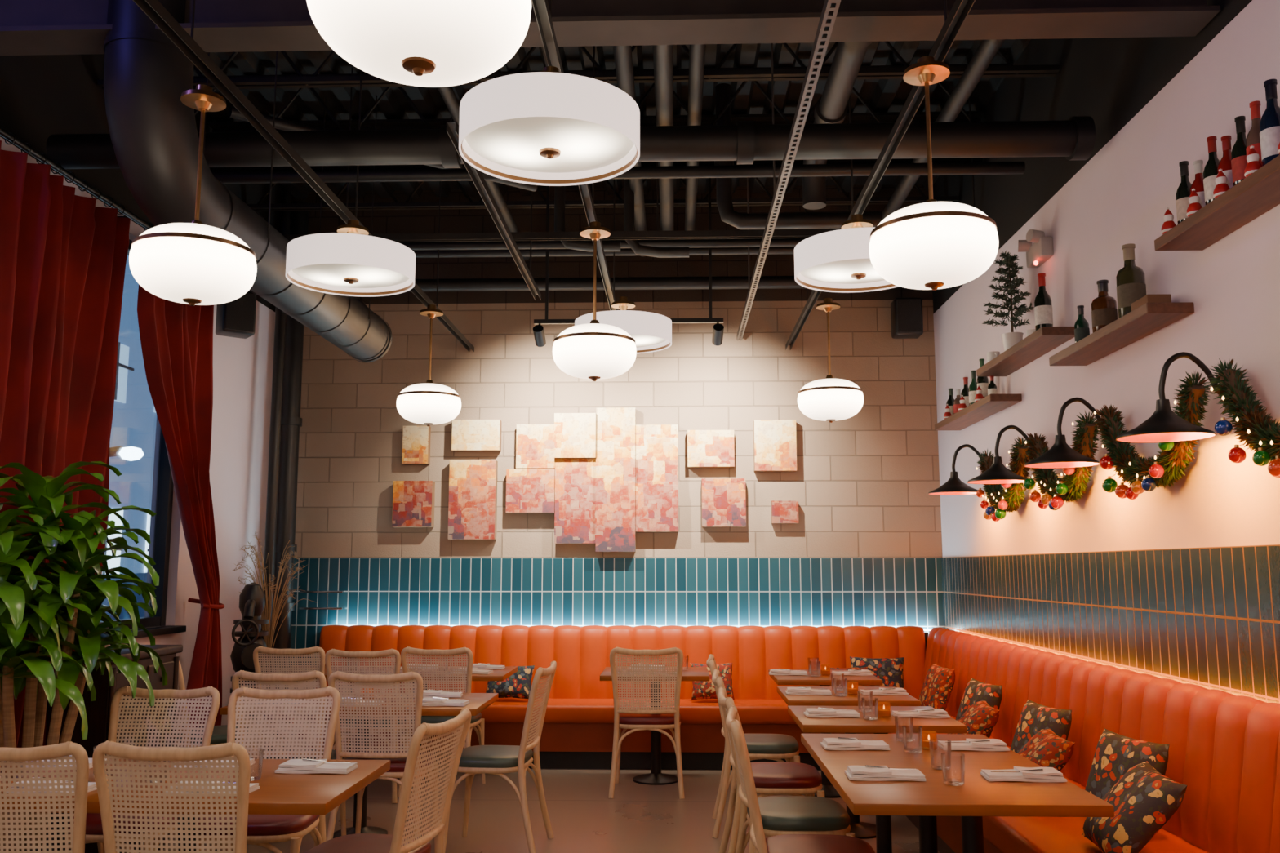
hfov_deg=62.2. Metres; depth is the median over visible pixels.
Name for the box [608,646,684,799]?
dining chair
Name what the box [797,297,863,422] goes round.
globe pendant light
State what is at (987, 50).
pipe
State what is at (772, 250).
conduit pipe
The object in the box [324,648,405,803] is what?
dining chair
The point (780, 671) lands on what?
folded napkin
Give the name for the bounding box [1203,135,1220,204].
wine bottle
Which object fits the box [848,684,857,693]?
votive candle
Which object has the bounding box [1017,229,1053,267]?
emergency light
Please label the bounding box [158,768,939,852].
floor
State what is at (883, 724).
dining table
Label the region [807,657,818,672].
water tumbler
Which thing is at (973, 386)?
wine bottle
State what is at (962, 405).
figurine
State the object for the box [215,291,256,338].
wall speaker
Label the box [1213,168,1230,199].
figurine
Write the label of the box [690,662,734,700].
throw pillow
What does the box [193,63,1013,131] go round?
joist
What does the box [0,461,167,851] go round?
plant
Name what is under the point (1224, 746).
banquette
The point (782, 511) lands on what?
canvas painting
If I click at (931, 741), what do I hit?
water tumbler
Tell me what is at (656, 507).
canvas painting
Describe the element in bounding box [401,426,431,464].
canvas painting
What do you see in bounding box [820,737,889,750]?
folded napkin
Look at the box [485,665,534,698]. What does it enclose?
throw pillow
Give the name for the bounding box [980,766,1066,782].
folded napkin
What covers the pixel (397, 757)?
dining chair
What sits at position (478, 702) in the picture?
dining table
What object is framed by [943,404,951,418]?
figurine
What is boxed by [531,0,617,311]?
rail
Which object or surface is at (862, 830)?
dining table
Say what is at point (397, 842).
dining chair
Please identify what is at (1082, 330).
wine bottle
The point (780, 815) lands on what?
dining chair
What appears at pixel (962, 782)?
water tumbler
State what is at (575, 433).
canvas painting
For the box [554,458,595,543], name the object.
canvas painting
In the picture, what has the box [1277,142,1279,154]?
figurine
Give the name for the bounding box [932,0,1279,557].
wall
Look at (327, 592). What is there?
wall rail
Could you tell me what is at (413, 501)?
canvas painting
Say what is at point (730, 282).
pipe
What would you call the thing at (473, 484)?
canvas painting
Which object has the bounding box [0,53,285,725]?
wall
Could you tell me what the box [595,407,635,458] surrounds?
canvas painting
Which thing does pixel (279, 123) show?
pipe
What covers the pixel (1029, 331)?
ceramic mug
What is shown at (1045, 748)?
throw pillow
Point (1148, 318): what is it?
wall shelf
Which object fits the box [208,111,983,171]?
steel beam
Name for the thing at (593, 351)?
globe pendant light
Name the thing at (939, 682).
throw pillow
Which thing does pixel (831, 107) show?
pipe
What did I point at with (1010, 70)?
joist
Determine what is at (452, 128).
rail
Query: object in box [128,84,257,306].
globe pendant light
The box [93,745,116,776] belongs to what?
water tumbler
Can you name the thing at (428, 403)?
globe pendant light
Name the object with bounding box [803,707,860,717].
folded napkin
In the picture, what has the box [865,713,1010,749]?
seat cushion
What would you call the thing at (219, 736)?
dining chair
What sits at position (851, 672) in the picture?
folded napkin
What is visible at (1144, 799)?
throw pillow
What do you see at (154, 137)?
air duct
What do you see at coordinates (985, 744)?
folded napkin
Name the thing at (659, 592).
tile band
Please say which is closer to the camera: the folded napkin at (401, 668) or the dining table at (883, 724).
the dining table at (883, 724)
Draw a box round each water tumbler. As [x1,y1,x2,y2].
[0,760,23,777]
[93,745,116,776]
[145,760,168,782]
[249,747,263,781]
[677,655,688,670]
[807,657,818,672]
[808,660,820,676]
[831,672,844,690]
[833,677,847,696]
[857,690,872,711]
[861,697,878,719]
[894,715,913,742]
[902,725,922,753]
[928,738,951,769]
[940,751,964,786]
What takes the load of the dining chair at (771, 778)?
on the floor
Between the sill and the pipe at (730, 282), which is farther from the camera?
the pipe at (730, 282)
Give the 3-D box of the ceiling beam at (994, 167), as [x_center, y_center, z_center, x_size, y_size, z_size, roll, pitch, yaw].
[-0.354,-1.470,6.163,5.100,0.070,0.069,0,-8,2]
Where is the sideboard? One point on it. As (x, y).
(98, 711)
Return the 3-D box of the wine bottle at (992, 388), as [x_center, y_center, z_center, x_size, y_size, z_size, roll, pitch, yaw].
[2.231,-0.244,6.721,0.058,0.153,0.058,0,-8,2]
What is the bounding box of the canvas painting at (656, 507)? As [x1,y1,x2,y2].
[635,486,678,532]
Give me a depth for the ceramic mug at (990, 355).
6.59 m
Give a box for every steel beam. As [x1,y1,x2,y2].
[0,0,1220,55]
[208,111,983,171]
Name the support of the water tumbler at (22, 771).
on the dining table at (277, 793)
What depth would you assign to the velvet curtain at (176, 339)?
6.56 m
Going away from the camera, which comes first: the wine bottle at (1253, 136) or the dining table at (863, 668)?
the wine bottle at (1253, 136)
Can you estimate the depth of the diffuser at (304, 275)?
5.29 m
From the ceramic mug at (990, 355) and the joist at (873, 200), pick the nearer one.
the ceramic mug at (990, 355)
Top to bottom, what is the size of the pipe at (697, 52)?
0.080 m
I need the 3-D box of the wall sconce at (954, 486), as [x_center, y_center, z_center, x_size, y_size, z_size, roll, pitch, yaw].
[2.122,0.279,7.008,0.439,0.327,0.340,0,-8,2]
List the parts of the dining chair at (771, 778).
cane panel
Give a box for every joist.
[97,41,1059,89]
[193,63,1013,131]
[246,176,959,211]
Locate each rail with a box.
[133,0,474,351]
[299,591,344,609]
[446,79,541,300]
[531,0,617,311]
[736,0,840,340]
[785,0,975,350]
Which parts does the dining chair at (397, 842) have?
bentwood frame, cane panel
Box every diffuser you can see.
[292,263,408,288]
[464,116,634,173]
[629,333,666,347]
[800,258,884,284]
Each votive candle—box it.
[822,666,829,674]
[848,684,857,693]
[879,705,888,715]
[922,734,935,747]
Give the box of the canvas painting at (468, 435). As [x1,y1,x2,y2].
[451,419,502,451]
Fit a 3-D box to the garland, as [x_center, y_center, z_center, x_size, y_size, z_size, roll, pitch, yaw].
[2.164,0.126,4.932,0.182,0.495,3.999,0,-8,2]
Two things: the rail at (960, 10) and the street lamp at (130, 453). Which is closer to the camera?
the rail at (960, 10)
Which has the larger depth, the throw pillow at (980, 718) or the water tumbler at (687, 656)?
the water tumbler at (687, 656)
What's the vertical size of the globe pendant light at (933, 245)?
0.815 m
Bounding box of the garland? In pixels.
[975,358,1279,521]
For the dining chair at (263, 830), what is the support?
on the floor
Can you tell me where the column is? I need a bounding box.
[260,189,309,746]
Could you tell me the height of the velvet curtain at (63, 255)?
3.290 m
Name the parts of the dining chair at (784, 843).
bentwood frame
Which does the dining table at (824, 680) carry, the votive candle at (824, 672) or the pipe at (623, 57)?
the votive candle at (824, 672)
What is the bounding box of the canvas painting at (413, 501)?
[391,480,435,527]
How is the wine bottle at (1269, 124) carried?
on the wall shelf at (1259, 193)
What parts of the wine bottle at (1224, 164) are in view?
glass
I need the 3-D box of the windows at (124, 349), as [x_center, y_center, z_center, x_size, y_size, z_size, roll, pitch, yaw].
[-11.785,0.748,20.785,0.110,6.000,32.600,0,-8,2]
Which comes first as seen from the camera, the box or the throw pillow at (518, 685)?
the box
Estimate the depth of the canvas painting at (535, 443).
8.54 m
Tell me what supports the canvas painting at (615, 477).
attached to the wall at (861, 483)
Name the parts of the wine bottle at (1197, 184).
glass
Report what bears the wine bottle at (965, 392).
on the wall shelf at (989, 405)
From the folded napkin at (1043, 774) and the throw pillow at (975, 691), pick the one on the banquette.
the throw pillow at (975, 691)
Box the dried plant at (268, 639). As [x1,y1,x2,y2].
[231,532,315,751]
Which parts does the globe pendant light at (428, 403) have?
opal globe, stem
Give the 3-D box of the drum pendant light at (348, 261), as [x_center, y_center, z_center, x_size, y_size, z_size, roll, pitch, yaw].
[-1.449,-0.875,5.343,0.626,0.325,0.626,0,-8,2]
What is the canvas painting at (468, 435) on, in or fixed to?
attached to the wall at (861, 483)
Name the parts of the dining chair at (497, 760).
cane panel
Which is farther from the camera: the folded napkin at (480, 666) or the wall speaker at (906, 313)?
the wall speaker at (906, 313)
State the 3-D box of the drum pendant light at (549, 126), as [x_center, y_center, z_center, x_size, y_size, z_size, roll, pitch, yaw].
[-0.313,-1.093,3.709,0.626,0.325,0.626,0,-8,2]
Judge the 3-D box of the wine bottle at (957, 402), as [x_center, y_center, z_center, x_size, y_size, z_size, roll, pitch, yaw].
[2.258,-0.163,7.516,0.074,0.203,0.074,0,-8,2]
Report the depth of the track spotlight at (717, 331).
7.59 m
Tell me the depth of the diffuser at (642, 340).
6.80 m
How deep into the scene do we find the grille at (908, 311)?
8.36 m
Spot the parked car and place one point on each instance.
(142, 575)
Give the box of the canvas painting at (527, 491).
[505,468,555,513]
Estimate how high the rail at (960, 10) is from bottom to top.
1.340 m
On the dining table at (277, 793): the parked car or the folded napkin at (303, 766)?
the folded napkin at (303, 766)
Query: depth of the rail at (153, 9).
4.21 m
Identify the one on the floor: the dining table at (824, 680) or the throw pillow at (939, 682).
the dining table at (824, 680)
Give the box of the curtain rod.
[0,126,153,231]
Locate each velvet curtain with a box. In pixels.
[0,140,130,747]
[137,284,224,727]
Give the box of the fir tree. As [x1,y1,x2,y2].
[982,250,1034,351]
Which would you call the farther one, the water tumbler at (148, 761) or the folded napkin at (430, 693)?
the folded napkin at (430, 693)
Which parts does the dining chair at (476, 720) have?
cane panel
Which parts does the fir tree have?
pot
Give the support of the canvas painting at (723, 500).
attached to the wall at (861, 483)
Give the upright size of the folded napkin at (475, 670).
0.036 m
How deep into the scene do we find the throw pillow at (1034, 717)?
5.01 m
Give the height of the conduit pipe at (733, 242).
0.060 m
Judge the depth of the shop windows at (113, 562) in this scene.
23.69 m
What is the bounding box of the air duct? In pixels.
[103,0,391,362]
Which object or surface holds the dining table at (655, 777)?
on the floor
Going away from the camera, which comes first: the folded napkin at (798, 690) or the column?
the folded napkin at (798, 690)
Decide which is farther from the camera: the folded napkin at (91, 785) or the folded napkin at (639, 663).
the folded napkin at (639, 663)
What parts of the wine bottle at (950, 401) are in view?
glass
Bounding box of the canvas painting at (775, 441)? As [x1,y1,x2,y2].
[753,419,796,471]
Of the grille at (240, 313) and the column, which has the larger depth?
the column
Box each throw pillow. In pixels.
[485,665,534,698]
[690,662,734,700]
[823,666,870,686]
[849,656,904,688]
[918,663,955,710]
[947,700,999,736]
[955,678,1002,737]
[1010,699,1071,753]
[1017,728,1075,771]
[1081,760,1187,852]
[1084,728,1169,799]
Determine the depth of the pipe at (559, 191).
6.92 m
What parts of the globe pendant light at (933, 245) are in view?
stem, opal globe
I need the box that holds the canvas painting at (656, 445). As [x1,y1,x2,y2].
[635,424,678,486]
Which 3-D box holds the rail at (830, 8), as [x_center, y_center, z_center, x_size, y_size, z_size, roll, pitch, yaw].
[0.611,-2.070,3.021,0.041,1.280,11.280,0,-8,2]
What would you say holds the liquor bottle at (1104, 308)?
on the wall shelf at (1148, 318)
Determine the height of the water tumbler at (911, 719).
0.095 m
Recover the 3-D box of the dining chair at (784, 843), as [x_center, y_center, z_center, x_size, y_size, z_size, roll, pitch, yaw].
[0.566,1.477,3.672,0.528,0.948,0.483,-1,-8,4]
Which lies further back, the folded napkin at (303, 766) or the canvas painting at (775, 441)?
the canvas painting at (775, 441)
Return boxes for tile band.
[290,557,943,665]
[941,544,1279,703]
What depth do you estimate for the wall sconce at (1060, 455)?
5.05 m
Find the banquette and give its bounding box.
[298,624,1279,852]
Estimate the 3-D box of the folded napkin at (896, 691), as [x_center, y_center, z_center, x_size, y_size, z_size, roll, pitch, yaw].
[1.362,1.477,5.935,0.250,0.036,0.128,0,-8,2]
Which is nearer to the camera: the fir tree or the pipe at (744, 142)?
the pipe at (744, 142)
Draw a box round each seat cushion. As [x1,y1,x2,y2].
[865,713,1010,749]
[982,774,1208,852]
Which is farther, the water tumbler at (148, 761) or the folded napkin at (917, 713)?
the folded napkin at (917, 713)
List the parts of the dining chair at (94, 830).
cane panel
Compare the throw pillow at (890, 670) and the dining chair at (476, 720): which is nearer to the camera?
the dining chair at (476, 720)
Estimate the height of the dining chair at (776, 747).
0.948 m
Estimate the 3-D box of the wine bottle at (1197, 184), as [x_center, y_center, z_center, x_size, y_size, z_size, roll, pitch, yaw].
[2.140,-0.896,4.055,0.074,0.243,0.074,0,-8,2]
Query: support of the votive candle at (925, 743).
on the dining table at (978, 797)
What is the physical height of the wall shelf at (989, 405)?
0.045 m
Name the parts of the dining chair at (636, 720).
cane panel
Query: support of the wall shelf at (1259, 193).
attached to the wall at (1153, 104)
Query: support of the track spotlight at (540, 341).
hanging from the ceiling
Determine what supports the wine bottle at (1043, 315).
on the wall shelf at (1044, 340)
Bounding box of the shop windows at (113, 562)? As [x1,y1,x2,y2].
[106,510,151,571]
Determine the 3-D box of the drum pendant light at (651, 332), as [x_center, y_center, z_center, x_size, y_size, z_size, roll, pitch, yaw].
[-0.108,-0.674,6.856,0.626,0.325,0.626,0,-8,2]
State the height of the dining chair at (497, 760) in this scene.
0.948 m
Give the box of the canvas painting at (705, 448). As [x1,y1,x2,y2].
[687,430,734,467]
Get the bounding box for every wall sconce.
[928,444,981,495]
[967,425,1048,484]
[1023,397,1100,468]
[1115,351,1229,443]
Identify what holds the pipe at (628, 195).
attached to the ceiling
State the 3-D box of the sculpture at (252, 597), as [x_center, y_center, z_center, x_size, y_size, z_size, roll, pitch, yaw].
[-2.659,1.740,7.204,0.248,1.350,0.403,3,-8,-19]
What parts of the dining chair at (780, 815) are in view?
cane panel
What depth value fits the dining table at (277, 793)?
3.40 m
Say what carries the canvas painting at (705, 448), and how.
attached to the wall at (861, 483)
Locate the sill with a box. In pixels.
[102,625,186,638]
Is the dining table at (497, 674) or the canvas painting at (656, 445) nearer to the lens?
the dining table at (497, 674)
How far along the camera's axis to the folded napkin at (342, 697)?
5.43 m
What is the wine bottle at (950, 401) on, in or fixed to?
on the wall shelf at (989, 405)
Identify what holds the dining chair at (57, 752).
on the floor
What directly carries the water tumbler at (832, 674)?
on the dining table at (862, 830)
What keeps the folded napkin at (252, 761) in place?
on the dining table at (277, 793)
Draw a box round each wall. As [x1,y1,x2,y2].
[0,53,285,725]
[286,184,942,746]
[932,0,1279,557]
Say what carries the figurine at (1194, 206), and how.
on the wall shelf at (1259, 193)
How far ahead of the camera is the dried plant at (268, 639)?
7.65 m
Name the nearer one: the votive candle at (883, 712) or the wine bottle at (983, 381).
the votive candle at (883, 712)
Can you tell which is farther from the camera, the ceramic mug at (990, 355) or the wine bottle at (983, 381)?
the wine bottle at (983, 381)
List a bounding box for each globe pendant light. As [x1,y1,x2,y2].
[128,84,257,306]
[306,0,531,87]
[396,304,461,426]
[552,221,636,381]
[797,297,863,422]
[869,56,998,290]
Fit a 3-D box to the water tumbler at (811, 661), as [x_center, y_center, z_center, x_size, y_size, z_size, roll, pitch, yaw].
[1.140,1.578,6.918,0.076,0.095,0.076,0,-8,2]
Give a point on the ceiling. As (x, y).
(882, 95)
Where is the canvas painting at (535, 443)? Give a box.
[515,424,555,469]
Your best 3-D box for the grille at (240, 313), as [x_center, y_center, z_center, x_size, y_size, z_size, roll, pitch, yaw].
[-2.702,-0.780,7.179,0.190,0.270,0.008,6,-10,-38]
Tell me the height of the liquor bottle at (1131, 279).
0.343 m
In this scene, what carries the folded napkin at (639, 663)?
on the dining table at (655, 777)
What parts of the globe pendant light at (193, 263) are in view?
opal globe, stem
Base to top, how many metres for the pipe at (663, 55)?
0.100 m
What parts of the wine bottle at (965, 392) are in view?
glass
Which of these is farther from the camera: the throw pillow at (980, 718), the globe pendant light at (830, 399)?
the globe pendant light at (830, 399)
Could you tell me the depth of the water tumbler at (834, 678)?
5.83 m
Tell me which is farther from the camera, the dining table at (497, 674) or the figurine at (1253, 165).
the dining table at (497, 674)
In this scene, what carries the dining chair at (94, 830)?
on the floor
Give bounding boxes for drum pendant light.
[285,219,415,297]
[458,66,639,186]
[574,296,671,353]
[794,213,898,293]
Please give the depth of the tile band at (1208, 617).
4.76 m
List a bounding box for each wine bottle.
[946,388,954,414]
[953,389,960,413]
[960,377,968,406]
[968,370,977,405]
[977,358,988,397]
[987,375,997,395]
[1034,272,1053,330]
[1074,305,1089,342]
[1175,160,1191,223]
[1189,160,1205,207]
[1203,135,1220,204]
[1217,135,1233,188]
[1231,115,1247,186]
[1245,100,1262,166]
[1259,79,1279,165]
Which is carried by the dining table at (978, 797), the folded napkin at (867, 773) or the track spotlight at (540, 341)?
the folded napkin at (867, 773)
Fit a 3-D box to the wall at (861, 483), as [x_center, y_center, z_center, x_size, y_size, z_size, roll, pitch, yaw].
[-0.274,0.298,8.680,5.740,4.600,0.200,0,-8,2]
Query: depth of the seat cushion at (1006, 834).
3.98 m
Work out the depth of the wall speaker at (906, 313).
8.36 m
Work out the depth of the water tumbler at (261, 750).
3.54 m
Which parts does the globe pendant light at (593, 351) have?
stem, opal globe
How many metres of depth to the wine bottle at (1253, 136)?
3.65 m
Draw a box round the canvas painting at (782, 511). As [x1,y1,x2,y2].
[770,500,798,523]
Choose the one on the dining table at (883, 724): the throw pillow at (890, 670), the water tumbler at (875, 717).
the water tumbler at (875, 717)
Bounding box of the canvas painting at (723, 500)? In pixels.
[701,478,746,526]
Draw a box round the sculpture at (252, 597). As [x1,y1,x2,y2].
[230,582,268,731]
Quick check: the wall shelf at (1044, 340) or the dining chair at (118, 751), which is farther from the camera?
the wall shelf at (1044, 340)
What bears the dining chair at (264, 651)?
on the floor
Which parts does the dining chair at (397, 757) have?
cane panel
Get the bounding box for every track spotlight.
[533,248,575,346]
[670,247,724,345]
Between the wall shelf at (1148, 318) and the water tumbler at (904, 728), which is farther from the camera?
the wall shelf at (1148, 318)
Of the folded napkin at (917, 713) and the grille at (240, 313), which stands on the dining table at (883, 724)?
the folded napkin at (917, 713)
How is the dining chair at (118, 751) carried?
on the floor
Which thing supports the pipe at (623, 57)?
attached to the ceiling
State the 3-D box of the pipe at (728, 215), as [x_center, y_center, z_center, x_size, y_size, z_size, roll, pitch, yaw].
[0.995,-1.719,6.756,1.041,0.950,0.120,0,-8,2]
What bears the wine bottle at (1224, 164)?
on the wall shelf at (1259, 193)
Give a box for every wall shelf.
[934,393,1022,430]
[976,326,1074,376]
[1048,302,1194,365]
[1154,155,1279,250]
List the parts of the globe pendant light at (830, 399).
stem, opal globe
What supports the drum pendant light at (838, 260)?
hanging from the ceiling
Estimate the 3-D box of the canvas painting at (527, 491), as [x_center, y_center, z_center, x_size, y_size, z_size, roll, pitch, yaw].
[-0.875,0.519,8.519,0.387,0.347,0.099,0,-8,2]
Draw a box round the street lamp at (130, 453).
[109,445,143,461]
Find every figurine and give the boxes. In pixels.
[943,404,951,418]
[958,395,967,410]
[974,385,983,401]
[1160,207,1175,234]
[1186,188,1202,217]
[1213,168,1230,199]
[1244,145,1262,177]
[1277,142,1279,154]
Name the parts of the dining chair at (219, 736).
cane panel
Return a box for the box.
[1131,293,1171,311]
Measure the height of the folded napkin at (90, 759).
0.036 m
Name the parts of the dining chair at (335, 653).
cane panel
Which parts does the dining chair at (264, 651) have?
cane panel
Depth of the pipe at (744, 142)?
5.16 m
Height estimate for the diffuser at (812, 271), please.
0.057 m
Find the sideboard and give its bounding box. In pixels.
[59,644,182,852]
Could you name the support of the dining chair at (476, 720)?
on the floor
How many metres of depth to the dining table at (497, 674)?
7.17 m
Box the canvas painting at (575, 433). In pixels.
[553,413,596,458]
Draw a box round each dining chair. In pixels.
[0,741,88,852]
[42,685,220,852]
[92,740,250,852]
[174,660,254,750]
[198,686,340,852]
[231,670,346,850]
[253,645,330,750]
[303,707,471,852]
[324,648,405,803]
[326,671,438,841]
[396,646,485,797]
[444,660,556,852]
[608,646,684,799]
[706,653,799,838]
[711,668,824,852]
[717,686,854,852]
[725,705,875,852]
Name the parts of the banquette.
backrest, seat, backrest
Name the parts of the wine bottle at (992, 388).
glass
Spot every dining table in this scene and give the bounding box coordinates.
[0,758,390,851]
[219,692,498,838]
[272,666,517,784]
[600,666,709,785]
[768,669,882,798]
[777,686,920,839]
[787,706,966,852]
[800,733,1114,852]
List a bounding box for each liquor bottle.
[1091,280,1117,333]
[1115,243,1146,318]
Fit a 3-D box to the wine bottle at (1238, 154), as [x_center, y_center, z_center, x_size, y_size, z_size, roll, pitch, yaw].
[2.130,-0.957,3.750,0.074,0.283,0.074,0,-8,2]
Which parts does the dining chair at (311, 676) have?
cane panel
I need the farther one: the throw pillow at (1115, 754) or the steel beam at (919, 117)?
the steel beam at (919, 117)
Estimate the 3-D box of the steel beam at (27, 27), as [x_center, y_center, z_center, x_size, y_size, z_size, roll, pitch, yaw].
[-0.428,-1.693,4.257,5.300,0.260,0.200,0,-8,2]
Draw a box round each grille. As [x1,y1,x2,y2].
[225,292,255,332]
[896,298,922,332]
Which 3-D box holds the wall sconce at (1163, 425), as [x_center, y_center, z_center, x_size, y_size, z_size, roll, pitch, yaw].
[2.022,-0.120,4.006,0.439,0.327,0.340,0,-8,2]
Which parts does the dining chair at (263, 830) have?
cane panel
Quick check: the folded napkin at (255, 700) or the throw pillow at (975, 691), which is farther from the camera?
the throw pillow at (975, 691)
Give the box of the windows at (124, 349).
[102,342,155,566]
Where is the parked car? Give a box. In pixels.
[100,571,146,621]
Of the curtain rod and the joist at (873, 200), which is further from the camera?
the joist at (873, 200)
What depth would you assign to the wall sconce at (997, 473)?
6.04 m
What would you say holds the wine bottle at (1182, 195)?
on the wall shelf at (1259, 193)
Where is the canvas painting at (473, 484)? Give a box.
[448,460,497,539]
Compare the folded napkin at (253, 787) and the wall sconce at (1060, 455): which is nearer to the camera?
the folded napkin at (253, 787)
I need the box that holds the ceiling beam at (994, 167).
[211,161,1025,183]
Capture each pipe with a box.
[45,115,1095,168]
[228,106,537,191]
[283,57,974,242]
[398,238,805,250]
[405,275,901,292]
[413,246,795,257]
[437,86,529,260]
[554,186,620,251]
[613,45,647,257]
[623,178,688,257]
[653,44,674,231]
[684,44,706,230]
[714,83,882,229]
[802,41,872,209]
[881,39,1005,220]
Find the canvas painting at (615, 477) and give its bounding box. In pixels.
[595,457,635,551]
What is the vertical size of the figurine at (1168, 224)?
0.114 m
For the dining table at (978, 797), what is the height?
0.750 m
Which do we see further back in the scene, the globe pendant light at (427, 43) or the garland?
the garland
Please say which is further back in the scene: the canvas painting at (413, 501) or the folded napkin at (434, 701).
the canvas painting at (413, 501)
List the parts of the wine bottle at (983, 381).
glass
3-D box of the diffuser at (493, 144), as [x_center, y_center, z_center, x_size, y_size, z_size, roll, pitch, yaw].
[-0.313,-0.983,3.694,0.604,0.057,0.604,0,-8,2]
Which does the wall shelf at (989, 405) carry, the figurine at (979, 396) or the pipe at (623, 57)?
the figurine at (979, 396)
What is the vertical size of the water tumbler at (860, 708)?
0.095 m
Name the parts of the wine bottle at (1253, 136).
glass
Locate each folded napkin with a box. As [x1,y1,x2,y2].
[6,777,97,793]
[25,755,106,768]
[165,781,259,793]
[173,758,255,767]
[254,699,298,704]
[274,758,358,773]
[329,697,383,705]
[400,664,437,669]
[413,689,462,697]
[422,697,469,706]
[451,666,493,674]
[472,662,505,669]
[629,662,664,668]
[768,668,807,675]
[785,686,831,695]
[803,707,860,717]
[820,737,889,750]
[831,669,872,675]
[844,764,925,781]
[859,687,908,695]
[891,708,950,718]
[937,737,1009,751]
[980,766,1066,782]
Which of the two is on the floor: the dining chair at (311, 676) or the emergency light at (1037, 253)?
the dining chair at (311, 676)
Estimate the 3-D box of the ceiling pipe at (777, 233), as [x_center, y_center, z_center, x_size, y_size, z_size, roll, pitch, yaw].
[-0.144,-1.689,6.488,4.500,1.120,0.041,0,-8,2]
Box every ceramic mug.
[986,351,999,362]
[1026,328,1035,337]
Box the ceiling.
[193,39,1031,198]
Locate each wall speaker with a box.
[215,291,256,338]
[890,297,923,338]
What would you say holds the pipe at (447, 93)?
attached to the ceiling

